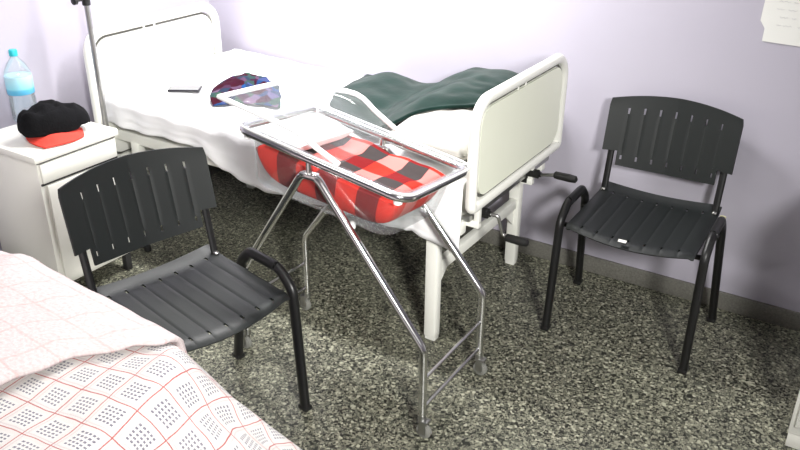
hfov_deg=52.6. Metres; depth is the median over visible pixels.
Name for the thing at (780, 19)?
paper notice
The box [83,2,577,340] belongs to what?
hospital bed
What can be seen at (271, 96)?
scarf
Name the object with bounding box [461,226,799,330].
baseboard
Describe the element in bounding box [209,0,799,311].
wall
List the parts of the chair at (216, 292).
backrest, seat, frame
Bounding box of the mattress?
[462,184,478,214]
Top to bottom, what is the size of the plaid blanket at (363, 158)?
0.195 m
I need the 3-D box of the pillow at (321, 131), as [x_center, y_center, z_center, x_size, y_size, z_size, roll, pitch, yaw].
[-0.290,-0.290,2.575,0.154,0.078,0.295,16,30,28]
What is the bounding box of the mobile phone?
[167,85,202,91]
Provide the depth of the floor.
2.92 m
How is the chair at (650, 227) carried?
on the floor
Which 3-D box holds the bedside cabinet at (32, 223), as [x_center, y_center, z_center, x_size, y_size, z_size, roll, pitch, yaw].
[-1.366,-0.072,3.271,0.408,0.628,0.379,16,30,28]
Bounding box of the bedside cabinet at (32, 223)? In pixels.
[0,122,132,280]
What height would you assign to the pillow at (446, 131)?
0.133 m
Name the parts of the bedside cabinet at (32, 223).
drawer, door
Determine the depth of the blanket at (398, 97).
3.13 m
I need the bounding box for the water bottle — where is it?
[3,49,36,122]
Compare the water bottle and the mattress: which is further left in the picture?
the water bottle
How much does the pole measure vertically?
1.901 m
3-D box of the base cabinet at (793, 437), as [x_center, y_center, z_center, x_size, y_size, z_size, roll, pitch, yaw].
[1.467,0.338,2.364,0.460,0.745,0.435,16,30,28]
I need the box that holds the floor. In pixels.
[74,170,799,449]
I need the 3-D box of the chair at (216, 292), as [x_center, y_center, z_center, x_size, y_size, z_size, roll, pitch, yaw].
[-0.644,0.239,2.438,0.500,0.823,0.571,24,35,39]
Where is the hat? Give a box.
[17,99,89,137]
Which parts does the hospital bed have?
leg, headboard, panel, rail, leg, crank rod, leg, footboard, panel, rail, crank rod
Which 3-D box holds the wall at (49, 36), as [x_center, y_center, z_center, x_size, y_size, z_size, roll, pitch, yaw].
[-2.341,-0.652,1.982,0.120,3.000,5.240,16,30,28]
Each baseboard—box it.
[208,165,221,174]
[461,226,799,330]
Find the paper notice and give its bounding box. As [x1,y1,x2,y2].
[761,0,799,46]
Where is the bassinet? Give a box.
[216,79,486,438]
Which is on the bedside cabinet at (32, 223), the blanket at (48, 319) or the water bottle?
the water bottle
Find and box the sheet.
[104,49,466,251]
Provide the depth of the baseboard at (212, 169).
4.38 m
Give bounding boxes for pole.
[70,0,151,251]
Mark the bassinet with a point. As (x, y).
(423, 429)
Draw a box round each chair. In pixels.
[58,147,311,412]
[540,96,743,374]
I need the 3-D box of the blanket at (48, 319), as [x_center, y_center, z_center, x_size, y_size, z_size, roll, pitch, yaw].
[-1.362,0.340,2.014,1.494,0.394,0.916,16,30,28]
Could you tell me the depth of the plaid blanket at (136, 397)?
1.72 m
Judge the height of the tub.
0.297 m
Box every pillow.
[260,116,353,150]
[389,108,473,160]
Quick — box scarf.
[210,72,280,107]
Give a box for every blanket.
[0,251,186,386]
[0,342,301,449]
[256,135,445,222]
[329,67,517,135]
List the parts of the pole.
knob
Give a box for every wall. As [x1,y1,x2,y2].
[0,0,208,250]
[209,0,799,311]
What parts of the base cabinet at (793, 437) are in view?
door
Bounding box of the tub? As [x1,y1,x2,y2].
[238,103,469,195]
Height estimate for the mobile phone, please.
0.010 m
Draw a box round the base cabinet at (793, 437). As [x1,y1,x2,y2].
[785,390,799,449]
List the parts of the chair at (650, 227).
frame, seat rail, seat, backrest, frame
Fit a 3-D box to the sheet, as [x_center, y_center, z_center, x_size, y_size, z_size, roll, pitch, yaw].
[-0.310,-0.386,3.389,1.724,0.303,0.865,16,30,28]
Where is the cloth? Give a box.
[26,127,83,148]

